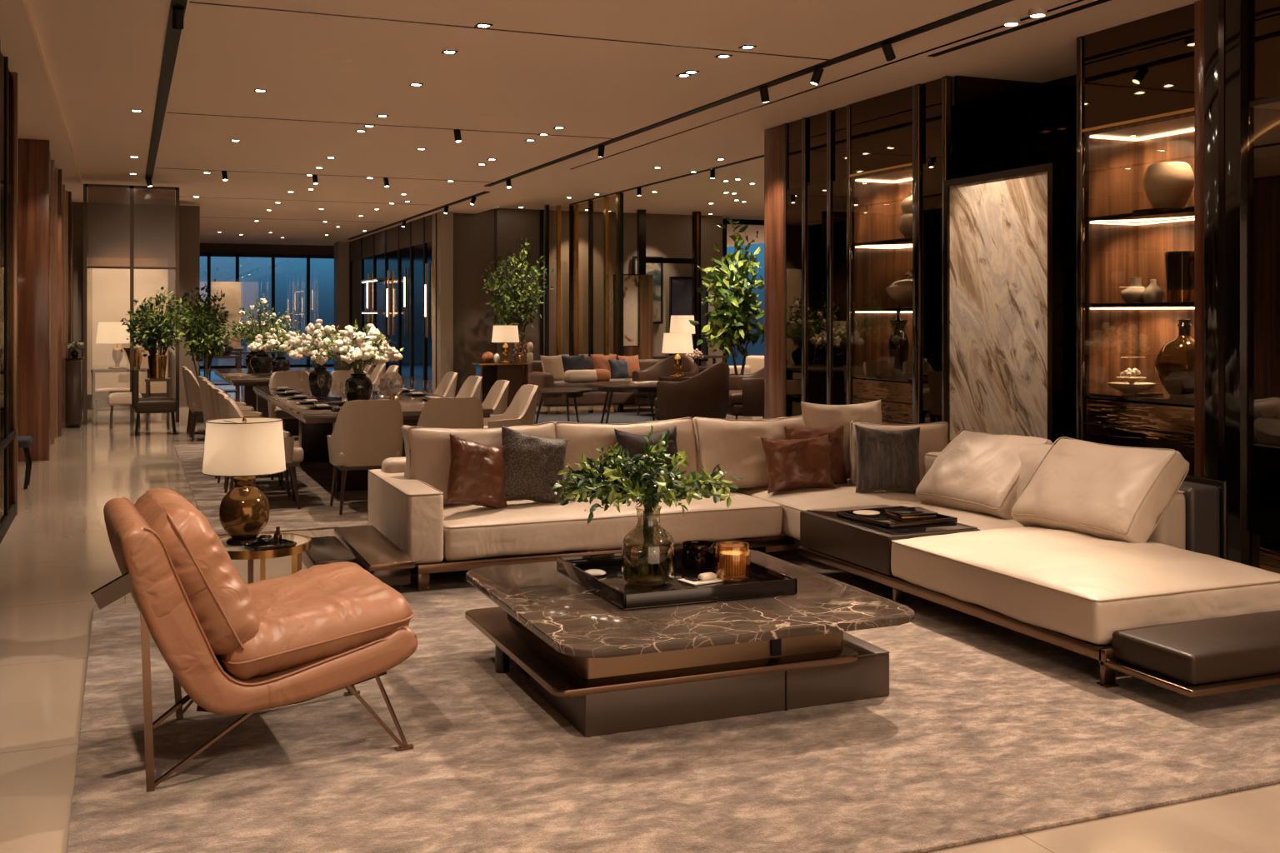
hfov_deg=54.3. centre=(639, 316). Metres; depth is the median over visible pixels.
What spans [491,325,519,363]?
table lamp
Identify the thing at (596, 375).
bolster pillow
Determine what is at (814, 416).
pillow
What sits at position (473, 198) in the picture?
track spotlight
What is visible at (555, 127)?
recessed light
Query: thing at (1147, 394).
flat book
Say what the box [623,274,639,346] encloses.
framed painting
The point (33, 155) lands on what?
pier
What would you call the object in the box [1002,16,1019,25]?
recessed light
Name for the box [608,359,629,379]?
sofa pillow
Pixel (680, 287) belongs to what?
framed painting
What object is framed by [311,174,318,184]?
track spotlight
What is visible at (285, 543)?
tray
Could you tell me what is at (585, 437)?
cushion
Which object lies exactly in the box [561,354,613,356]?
lounge sofa
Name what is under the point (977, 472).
cushion
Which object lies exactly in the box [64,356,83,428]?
planter
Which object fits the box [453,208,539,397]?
wall
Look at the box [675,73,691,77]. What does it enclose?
recessed light
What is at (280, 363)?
flower vase
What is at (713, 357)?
console table
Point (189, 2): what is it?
trim
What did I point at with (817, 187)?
wall panel
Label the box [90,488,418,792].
lounge chair
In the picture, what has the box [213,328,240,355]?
flower vase
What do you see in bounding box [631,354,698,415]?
armchair
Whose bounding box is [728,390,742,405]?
seat cushion
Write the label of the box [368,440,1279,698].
sectional sofa
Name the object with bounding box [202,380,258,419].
dining chair
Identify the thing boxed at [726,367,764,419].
armchair
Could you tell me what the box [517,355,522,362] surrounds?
vase
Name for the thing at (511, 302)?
potted tree
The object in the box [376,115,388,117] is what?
recessed light
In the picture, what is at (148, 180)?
track spotlight
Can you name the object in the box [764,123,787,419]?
pier
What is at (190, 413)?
dining chair
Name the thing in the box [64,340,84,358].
flower vase
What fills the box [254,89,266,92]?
recessed light
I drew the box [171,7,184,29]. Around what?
track spotlight
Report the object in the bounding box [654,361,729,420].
armchair
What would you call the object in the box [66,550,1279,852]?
area rug
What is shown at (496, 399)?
dining chair
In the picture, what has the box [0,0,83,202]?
ceiling
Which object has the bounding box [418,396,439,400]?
plate
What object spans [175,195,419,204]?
trim
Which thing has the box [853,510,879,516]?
dish
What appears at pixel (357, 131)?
recessed light
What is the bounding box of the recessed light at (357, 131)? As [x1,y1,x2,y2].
[355,130,366,132]
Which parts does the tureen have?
lid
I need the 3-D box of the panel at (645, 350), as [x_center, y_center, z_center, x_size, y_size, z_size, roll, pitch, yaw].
[-0.112,0.400,20.777,0.700,2.200,0.160,0,0,-22]
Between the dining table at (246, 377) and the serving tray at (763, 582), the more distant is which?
the dining table at (246, 377)
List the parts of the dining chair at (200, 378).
backrest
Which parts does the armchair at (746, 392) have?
seat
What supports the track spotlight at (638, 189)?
attached to the trim at (762, 156)
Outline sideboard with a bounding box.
[202,350,317,385]
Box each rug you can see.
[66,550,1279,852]
[175,440,368,535]
[533,410,658,424]
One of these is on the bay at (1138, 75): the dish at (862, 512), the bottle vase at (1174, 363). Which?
the bottle vase at (1174, 363)
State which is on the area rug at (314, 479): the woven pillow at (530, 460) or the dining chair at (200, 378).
the dining chair at (200, 378)
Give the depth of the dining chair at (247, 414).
11.54 m
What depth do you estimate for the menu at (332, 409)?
9.95 m
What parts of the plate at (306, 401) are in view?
plate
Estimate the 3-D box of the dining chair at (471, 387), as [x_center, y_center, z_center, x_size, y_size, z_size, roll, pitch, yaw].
[-1.961,1.059,13.038,0.581,0.862,0.560,0,0,-24]
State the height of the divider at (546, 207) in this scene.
3.490 m
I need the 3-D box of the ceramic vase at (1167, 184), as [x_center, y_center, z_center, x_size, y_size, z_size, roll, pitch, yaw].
[3.397,-0.833,8.022,0.304,0.302,0.304,0,0,-22]
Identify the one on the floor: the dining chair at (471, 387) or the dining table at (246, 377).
the dining table at (246, 377)
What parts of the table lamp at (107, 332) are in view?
lamp shade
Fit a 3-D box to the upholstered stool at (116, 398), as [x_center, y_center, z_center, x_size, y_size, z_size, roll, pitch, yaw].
[-6.979,1.266,16.917,0.421,0.471,0.401,0,0,-22]
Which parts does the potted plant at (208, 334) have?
planter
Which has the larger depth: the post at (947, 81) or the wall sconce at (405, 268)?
the wall sconce at (405, 268)
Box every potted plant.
[120,286,197,379]
[172,283,232,423]
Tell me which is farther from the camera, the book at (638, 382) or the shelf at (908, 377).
the book at (638, 382)
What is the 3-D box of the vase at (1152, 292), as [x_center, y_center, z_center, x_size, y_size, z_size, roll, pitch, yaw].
[3.348,-0.166,8.142,0.130,0.156,0.130,0,0,-22]
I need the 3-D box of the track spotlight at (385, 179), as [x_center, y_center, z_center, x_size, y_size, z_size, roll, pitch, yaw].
[-3.469,-1.837,17.065,0.093,0.132,0.068,0,0,41]
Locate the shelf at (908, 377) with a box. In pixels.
[852,374,912,382]
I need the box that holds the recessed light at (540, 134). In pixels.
[538,133,549,135]
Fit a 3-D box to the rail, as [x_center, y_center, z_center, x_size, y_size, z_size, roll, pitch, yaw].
[1.709,-1.899,8.602,0.090,0.022,20.600,0,0,-22]
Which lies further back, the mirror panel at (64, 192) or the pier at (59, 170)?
the mirror panel at (64, 192)
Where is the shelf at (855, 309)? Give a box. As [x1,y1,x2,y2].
[852,307,912,311]
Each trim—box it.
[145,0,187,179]
[155,167,491,182]
[166,112,613,139]
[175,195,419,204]
[189,1,829,59]
[200,216,378,222]
[347,191,489,239]
[540,210,543,359]
[569,155,764,204]
[570,0,1084,169]
[927,0,1110,56]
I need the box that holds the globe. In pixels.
[378,371,404,402]
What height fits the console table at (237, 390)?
0.800 m
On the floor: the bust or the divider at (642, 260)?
the divider at (642, 260)
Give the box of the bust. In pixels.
[526,342,533,362]
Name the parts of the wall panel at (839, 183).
glass door, header panel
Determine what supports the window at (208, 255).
in the wall
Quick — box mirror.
[62,183,66,425]
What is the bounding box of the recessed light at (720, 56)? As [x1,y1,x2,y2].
[715,54,732,58]
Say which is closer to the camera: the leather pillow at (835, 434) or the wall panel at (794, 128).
the leather pillow at (835, 434)
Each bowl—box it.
[885,285,912,307]
[1107,368,1155,394]
[1116,376,1146,384]
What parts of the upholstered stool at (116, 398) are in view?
leg, seat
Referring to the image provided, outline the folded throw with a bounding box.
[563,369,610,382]
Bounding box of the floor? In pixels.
[0,370,1279,852]
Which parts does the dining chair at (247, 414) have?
backrest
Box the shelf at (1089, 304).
[1086,301,1194,307]
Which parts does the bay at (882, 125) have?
panel, header trim, drawer rail, header panel, panel, panel, panel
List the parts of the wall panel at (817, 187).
glass door, header panel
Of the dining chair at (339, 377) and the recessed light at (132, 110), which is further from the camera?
the dining chair at (339, 377)
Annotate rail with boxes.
[484,0,1014,186]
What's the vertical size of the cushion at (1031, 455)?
0.448 m
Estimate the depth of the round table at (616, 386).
16.49 m
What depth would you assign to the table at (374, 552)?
6.50 m
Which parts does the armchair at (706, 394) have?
seat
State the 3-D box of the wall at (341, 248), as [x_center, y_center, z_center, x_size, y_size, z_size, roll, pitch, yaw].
[-7.653,-0.200,32.054,0.300,3.400,0.700,0,0,-22]
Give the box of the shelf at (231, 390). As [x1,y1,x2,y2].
[222,389,237,392]
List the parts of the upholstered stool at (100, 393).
leg, seat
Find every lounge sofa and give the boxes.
[527,359,658,414]
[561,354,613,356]
[729,355,764,374]
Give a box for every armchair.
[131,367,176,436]
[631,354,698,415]
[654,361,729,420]
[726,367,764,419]
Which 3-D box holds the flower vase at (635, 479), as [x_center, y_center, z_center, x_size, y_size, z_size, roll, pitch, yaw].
[0.024,0.777,5.186,0.798,0.652,0.764,0,0,10]
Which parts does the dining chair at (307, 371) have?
backrest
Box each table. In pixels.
[90,368,149,421]
[203,355,240,400]
[213,367,331,433]
[219,532,311,584]
[252,384,493,491]
[301,535,356,569]
[333,525,414,593]
[465,548,914,737]
[471,361,528,405]
[535,387,592,424]
[553,378,632,391]
[584,380,659,424]
[653,355,725,364]
[658,376,692,381]
[697,365,709,373]
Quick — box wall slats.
[569,192,623,409]
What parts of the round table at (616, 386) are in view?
leg, leg, leg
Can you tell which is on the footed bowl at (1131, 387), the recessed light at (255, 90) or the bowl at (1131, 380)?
the bowl at (1131, 380)
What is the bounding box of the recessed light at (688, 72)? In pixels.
[683,70,699,74]
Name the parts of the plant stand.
leg, leg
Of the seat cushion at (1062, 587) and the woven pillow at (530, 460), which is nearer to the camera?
the seat cushion at (1062, 587)
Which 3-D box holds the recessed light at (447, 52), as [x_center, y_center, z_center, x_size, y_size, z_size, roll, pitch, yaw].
[-1.365,-1.896,8.946,0.096,0.008,0.096,0,0,-22]
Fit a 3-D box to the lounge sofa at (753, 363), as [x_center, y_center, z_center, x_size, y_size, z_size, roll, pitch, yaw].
[2.272,1.094,21.281,0.888,0.811,1.822,0,0,-42]
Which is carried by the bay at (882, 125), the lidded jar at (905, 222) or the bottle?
the lidded jar at (905, 222)
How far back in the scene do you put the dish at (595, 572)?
5.32 m
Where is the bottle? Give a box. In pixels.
[273,525,282,542]
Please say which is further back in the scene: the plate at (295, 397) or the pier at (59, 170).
the pier at (59, 170)
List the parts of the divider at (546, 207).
post, post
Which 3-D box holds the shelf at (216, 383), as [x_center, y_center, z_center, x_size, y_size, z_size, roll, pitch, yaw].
[-7.836,1.335,24.893,2.640,0.030,0.440,0,0,-22]
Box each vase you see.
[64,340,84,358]
[123,347,145,369]
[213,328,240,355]
[220,296,302,372]
[230,317,279,369]
[247,321,299,373]
[280,319,343,396]
[313,318,404,401]
[371,390,378,399]
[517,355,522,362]
[546,425,744,585]
[685,348,704,364]
[1143,161,1194,208]
[1154,319,1194,399]
[1165,250,1194,302]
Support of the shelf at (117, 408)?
attached to the console table at (94, 409)
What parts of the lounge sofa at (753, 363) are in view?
armrest, backrest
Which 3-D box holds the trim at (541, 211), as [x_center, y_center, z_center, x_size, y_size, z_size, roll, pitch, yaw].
[-1.850,-0.250,23.376,0.070,3.500,0.090,0,0,-22]
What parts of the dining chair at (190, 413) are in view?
leg, leg, backrest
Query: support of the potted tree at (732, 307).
on the floor
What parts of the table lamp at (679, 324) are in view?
lamp shade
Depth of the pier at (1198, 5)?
7.49 m
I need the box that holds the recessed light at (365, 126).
[363,125,374,127]
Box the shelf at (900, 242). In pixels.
[852,237,912,247]
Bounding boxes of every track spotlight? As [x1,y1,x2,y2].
[145,177,152,186]
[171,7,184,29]
[221,170,227,180]
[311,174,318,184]
[383,177,389,187]
[401,220,405,227]
[443,205,448,213]
[453,129,461,142]
[470,196,476,204]
[505,178,511,188]
[597,145,604,156]
[636,187,641,195]
[710,169,714,178]
[759,86,769,102]
[810,67,823,84]
[880,41,895,61]
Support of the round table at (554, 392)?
on the rug at (628, 417)
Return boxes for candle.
[719,550,745,577]
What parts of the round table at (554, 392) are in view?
leg, leg, leg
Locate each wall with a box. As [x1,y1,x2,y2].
[73,202,199,409]
[200,243,334,254]
[334,241,349,370]
[349,211,453,394]
[453,208,539,397]
[543,210,722,365]
[868,74,1194,439]
[955,75,1042,179]
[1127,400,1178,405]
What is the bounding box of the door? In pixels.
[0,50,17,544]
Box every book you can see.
[631,381,649,384]
[1134,392,1163,396]
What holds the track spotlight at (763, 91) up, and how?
attached to the rail
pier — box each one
[17,138,49,461]
[58,169,61,436]
[68,191,71,356]
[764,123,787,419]
[1194,0,1204,477]
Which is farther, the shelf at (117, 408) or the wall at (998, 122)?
the shelf at (117, 408)
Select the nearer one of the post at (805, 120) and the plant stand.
the post at (805, 120)
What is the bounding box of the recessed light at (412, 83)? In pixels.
[409,82,423,86]
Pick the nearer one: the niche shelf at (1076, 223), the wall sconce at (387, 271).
the niche shelf at (1076, 223)
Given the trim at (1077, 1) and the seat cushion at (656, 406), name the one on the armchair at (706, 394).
the seat cushion at (656, 406)
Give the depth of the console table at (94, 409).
17.89 m
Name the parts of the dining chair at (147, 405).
backrest, leg, seat, leg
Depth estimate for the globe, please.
10.96 m
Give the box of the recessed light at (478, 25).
[474,23,492,28]
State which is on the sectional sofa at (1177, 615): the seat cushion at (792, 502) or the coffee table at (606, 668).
the seat cushion at (792, 502)
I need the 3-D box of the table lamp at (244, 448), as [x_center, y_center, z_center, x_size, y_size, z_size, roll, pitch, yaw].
[-1.861,0.768,5.874,0.380,0.593,0.380,0,0,-26]
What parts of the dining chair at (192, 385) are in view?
leg, leg, seat, seat frame, backrest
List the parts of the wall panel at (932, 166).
header panel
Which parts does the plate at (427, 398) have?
plate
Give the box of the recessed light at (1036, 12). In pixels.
[1028,7,1047,17]
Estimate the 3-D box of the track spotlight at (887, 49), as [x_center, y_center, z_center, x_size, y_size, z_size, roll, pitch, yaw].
[1.713,-1.830,8.605,0.122,0.138,0.068,0,0,-41]
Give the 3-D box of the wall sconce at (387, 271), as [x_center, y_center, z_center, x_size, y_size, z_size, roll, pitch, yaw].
[-5.446,-0.300,26.961,0.045,1.400,0.100,0,0,-22]
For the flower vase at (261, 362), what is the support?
on the dining table at (246, 377)
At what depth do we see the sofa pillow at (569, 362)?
19.51 m
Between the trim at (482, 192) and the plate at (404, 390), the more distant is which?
the trim at (482, 192)
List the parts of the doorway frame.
pane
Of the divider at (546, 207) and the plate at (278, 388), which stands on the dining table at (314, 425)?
the plate at (278, 388)
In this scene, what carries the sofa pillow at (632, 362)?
on the lounge sofa at (536, 376)
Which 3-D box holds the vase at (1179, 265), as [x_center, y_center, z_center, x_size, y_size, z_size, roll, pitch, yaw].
[3.421,-0.252,7.877,0.190,0.319,0.244,0,0,8]
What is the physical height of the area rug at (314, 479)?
0.012 m
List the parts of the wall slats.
post, post, post, post, post, post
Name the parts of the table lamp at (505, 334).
lamp shade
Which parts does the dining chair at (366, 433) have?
leg, leg, seat frame, backrest, seat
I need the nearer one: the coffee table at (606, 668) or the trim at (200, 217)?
the coffee table at (606, 668)
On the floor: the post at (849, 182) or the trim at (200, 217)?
the post at (849, 182)
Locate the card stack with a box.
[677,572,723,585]
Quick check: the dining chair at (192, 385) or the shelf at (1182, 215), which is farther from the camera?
the dining chair at (192, 385)
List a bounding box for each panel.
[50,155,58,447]
[61,178,68,429]
[71,201,73,351]
[87,268,167,394]
[613,274,653,407]
[786,119,801,417]
[806,111,868,404]
[832,105,889,404]
[921,78,941,424]
[944,162,1063,444]
[1204,0,1251,566]
[1249,0,1279,574]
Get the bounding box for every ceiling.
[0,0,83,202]
[25,0,1199,247]
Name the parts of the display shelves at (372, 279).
shelf, shelf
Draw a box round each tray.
[243,539,296,550]
[556,546,797,610]
[836,505,957,529]
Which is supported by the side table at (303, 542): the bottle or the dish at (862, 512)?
the bottle
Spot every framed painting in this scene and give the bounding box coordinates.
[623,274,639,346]
[632,256,663,324]
[669,276,708,361]
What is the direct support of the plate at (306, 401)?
on the dining table at (314, 425)
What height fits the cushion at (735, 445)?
0.499 m
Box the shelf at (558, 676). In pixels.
[465,606,858,697]
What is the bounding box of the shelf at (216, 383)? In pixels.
[213,382,230,385]
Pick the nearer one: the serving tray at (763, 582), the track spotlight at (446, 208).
the serving tray at (763, 582)
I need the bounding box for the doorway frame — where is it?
[83,183,179,424]
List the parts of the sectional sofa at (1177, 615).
backrest, armrest, leg, rail, leg, rail, backrest, frame, leg, rail, bench plate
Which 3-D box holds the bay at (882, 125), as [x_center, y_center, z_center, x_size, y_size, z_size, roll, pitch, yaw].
[2.280,-0.210,10.796,0.490,3.380,0.960,0,0,-22]
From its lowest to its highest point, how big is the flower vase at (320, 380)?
0.735 m
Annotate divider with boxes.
[544,205,560,356]
[636,210,700,365]
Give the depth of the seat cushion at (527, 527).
7.16 m
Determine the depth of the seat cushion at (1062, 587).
5.48 m
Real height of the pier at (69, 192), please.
3.340 m
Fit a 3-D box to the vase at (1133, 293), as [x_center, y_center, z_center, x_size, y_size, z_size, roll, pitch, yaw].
[3.301,-0.176,8.307,0.196,0.174,0.196,0,0,-22]
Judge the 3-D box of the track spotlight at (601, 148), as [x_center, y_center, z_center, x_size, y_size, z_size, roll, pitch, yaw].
[-0.428,-1.828,13.781,0.068,0.134,0.100,0,0,-22]
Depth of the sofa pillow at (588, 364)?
19.65 m
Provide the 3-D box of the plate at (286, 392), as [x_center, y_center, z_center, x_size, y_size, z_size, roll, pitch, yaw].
[-3.400,0.742,12.174,0.272,0.031,0.272,0,0,-22]
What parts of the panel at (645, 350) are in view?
panel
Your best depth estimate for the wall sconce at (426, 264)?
23.50 m
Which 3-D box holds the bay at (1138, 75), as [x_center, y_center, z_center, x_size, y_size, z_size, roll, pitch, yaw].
[3.400,-0.210,8.082,0.490,3.380,0.970,0,0,-22]
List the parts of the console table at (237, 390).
leg, leg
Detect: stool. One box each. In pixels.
[17,435,32,489]
[95,387,129,419]
[108,392,141,429]
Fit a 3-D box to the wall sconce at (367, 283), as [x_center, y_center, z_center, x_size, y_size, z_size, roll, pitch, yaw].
[-6.361,-0.300,29.179,0.045,1.400,0.100,0,0,-22]
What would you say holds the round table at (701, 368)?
on the floor
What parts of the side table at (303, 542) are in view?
leg, leg, leg, leg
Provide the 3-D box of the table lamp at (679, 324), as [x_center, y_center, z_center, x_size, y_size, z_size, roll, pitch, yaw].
[0.755,0.341,22.163,0.460,0.722,0.460,0,0,-22]
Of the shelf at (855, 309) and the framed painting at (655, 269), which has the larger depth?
the framed painting at (655, 269)
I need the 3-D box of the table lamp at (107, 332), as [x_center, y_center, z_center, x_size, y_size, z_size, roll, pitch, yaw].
[-7.567,0.421,18.081,0.580,0.682,0.580,0,0,-22]
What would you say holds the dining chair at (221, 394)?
on the area rug at (314, 479)
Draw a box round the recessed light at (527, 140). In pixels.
[525,139,535,141]
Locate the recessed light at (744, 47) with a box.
[738,45,756,49]
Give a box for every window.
[200,252,334,369]
[722,218,764,362]
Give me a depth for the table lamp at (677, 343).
17.96 m
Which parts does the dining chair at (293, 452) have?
backrest, leg, seat frame, leg, seat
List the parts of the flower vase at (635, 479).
glass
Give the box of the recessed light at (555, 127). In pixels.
[553,126,564,129]
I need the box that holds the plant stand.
[144,378,170,430]
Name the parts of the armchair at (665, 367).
seat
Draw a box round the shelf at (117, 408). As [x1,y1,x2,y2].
[95,406,129,411]
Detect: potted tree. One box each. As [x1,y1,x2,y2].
[480,235,554,361]
[689,217,764,375]
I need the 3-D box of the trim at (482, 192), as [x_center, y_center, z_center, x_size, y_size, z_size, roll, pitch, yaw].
[-4.724,-1.899,24.771,0.090,0.022,12.600,0,0,-22]
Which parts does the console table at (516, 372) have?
leg, panel, leg, panel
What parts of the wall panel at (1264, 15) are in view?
panel, header panel, panel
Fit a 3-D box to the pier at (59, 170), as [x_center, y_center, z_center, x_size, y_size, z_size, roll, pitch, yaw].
[-7.332,-0.170,15.582,0.210,3.340,0.100,0,0,-22]
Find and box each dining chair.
[181,366,224,435]
[185,369,229,441]
[198,376,252,456]
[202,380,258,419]
[207,383,270,478]
[211,387,280,489]
[217,391,290,497]
[224,396,303,509]
[267,371,309,421]
[282,370,313,429]
[326,400,403,514]
[330,370,369,384]
[361,362,374,376]
[369,363,385,384]
[381,365,398,384]
[416,397,484,429]
[433,372,457,397]
[455,375,482,399]
[481,380,509,414]
[483,384,538,428]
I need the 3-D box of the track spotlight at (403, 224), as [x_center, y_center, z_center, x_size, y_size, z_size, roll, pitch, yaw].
[-4.649,-1.828,24.585,0.090,0.131,0.068,0,0,-22]
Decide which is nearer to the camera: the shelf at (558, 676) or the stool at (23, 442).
the shelf at (558, 676)
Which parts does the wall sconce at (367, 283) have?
plate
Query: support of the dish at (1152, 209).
on the bay at (1138, 75)
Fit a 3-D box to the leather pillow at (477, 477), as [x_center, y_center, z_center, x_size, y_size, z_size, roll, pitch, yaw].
[-0.929,0.904,7.205,0.474,0.468,0.221,0,0,-34]
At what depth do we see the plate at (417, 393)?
11.90 m
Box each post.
[801,117,808,414]
[826,110,833,404]
[846,104,854,404]
[912,83,923,424]
[941,75,952,421]
[1076,35,1088,440]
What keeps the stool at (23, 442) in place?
on the floor
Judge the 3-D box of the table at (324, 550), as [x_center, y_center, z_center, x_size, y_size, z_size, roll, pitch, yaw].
[-1.715,1.380,6.805,0.220,0.240,0.710,0,0,-22]
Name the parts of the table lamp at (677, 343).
lamp shade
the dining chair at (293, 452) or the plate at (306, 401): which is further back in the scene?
the plate at (306, 401)
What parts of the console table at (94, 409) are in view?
leg, leg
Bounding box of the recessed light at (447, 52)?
[441,50,457,54]
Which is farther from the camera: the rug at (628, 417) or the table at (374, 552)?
the rug at (628, 417)
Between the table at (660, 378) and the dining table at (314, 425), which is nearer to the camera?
the dining table at (314, 425)
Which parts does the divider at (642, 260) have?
post, rail, post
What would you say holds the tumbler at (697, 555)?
on the serving tray at (763, 582)
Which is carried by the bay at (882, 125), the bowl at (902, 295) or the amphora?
the amphora
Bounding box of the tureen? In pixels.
[885,270,912,307]
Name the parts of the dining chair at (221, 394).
leg, leg, backrest, leg, leg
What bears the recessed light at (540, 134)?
in the ceiling at (103, 58)
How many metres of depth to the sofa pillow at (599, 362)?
19.71 m
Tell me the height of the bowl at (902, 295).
0.201 m
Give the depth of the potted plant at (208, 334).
17.63 m
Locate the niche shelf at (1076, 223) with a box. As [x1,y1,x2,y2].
[1075,223,1124,401]
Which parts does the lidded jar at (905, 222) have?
lid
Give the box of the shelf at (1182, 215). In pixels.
[1086,206,1194,223]
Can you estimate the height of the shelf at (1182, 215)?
0.028 m
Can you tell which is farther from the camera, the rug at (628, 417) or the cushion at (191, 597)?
the rug at (628, 417)
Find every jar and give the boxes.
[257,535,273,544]
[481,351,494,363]
[898,190,912,238]
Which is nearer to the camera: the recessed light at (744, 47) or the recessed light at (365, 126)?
the recessed light at (744, 47)
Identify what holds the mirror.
attached to the mirror panel at (64, 192)
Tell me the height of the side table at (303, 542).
0.424 m
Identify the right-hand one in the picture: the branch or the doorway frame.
the branch
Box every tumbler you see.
[681,540,714,569]
[715,540,750,581]
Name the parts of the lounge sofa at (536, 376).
armrest, backrest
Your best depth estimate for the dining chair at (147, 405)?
15.69 m
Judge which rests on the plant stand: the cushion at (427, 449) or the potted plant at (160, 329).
the potted plant at (160, 329)
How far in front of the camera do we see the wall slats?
21.35 m
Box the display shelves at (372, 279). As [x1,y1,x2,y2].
[360,278,387,312]
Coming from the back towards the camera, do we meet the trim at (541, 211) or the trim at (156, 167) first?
the trim at (541, 211)
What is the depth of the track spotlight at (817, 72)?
9.45 m
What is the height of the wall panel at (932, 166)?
3.400 m
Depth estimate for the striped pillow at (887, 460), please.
7.83 m
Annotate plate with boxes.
[269,386,295,390]
[276,390,304,394]
[285,395,314,399]
[295,399,327,404]
[305,404,339,409]
[376,385,401,388]
[388,388,414,392]
[403,391,430,396]
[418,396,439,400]
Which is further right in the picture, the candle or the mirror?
the candle
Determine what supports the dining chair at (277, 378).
on the area rug at (314, 479)
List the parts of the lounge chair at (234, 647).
handle, leg, leg, seat rail, leg, leg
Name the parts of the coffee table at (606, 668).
block lid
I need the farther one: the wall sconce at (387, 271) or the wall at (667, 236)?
the wall sconce at (387, 271)
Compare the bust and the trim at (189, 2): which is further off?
the bust
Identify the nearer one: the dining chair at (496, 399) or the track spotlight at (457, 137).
the dining chair at (496, 399)
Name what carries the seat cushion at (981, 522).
on the sectional sofa at (1177, 615)
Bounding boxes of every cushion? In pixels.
[134,488,259,655]
[218,561,411,679]
[400,421,557,505]
[443,490,782,561]
[555,416,697,495]
[634,392,657,397]
[654,396,658,409]
[692,415,805,490]
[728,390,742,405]
[736,479,921,539]
[848,420,948,485]
[890,503,1024,530]
[890,526,1279,644]
[915,429,1053,519]
[1004,434,1054,499]
[1011,436,1189,542]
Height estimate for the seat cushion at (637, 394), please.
0.181 m
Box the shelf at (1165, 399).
[1086,391,1194,405]
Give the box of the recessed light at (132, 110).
[130,109,142,112]
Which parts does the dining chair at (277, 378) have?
seat, seat frame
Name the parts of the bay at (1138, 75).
panel, header trim, header panel, drawer rail, panel, panel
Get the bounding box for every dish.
[585,569,605,576]
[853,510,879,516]
[1132,207,1180,212]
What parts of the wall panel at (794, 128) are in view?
header panel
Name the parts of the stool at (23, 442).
seat, leg, leg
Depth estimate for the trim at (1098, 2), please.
8.16 m
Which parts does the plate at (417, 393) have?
plate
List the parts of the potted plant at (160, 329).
planter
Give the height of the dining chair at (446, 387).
0.862 m
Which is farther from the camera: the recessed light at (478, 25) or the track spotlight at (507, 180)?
the track spotlight at (507, 180)
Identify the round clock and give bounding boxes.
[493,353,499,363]
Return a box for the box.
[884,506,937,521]
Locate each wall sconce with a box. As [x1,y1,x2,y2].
[366,274,369,331]
[386,270,389,334]
[404,267,406,336]
[425,263,427,338]
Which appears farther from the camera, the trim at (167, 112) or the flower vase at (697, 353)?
the flower vase at (697, 353)
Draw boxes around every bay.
[849,85,954,424]
[1082,3,1194,476]
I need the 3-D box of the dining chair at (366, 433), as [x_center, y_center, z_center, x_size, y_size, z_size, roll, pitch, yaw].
[-2.117,1.059,9.642,0.560,0.862,0.581,0,0,-22]
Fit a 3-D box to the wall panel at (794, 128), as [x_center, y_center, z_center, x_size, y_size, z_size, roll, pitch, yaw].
[1.702,-0.200,12.191,0.454,3.400,0.300,0,0,-22]
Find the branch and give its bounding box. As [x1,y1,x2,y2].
[512,340,527,362]
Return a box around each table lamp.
[95,322,139,369]
[201,416,286,545]
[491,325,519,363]
[661,333,693,377]
[670,315,695,354]
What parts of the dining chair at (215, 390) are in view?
backrest, leg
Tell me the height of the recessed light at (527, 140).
0.008 m
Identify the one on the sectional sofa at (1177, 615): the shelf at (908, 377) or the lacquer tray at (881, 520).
the lacquer tray at (881, 520)
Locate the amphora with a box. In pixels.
[887,305,909,376]
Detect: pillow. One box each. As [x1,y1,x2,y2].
[445,433,506,509]
[501,425,568,503]
[540,355,564,380]
[557,355,584,372]
[583,356,594,369]
[590,354,616,379]
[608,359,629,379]
[614,425,679,475]
[616,355,639,378]
[760,435,835,493]
[784,425,847,484]
[800,400,881,479]
[855,425,920,493]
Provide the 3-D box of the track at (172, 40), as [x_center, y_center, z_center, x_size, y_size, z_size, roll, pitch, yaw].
[-2.659,-1.899,7.232,0.090,0.022,21.400,0,0,-22]
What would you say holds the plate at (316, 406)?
on the dining table at (314, 425)

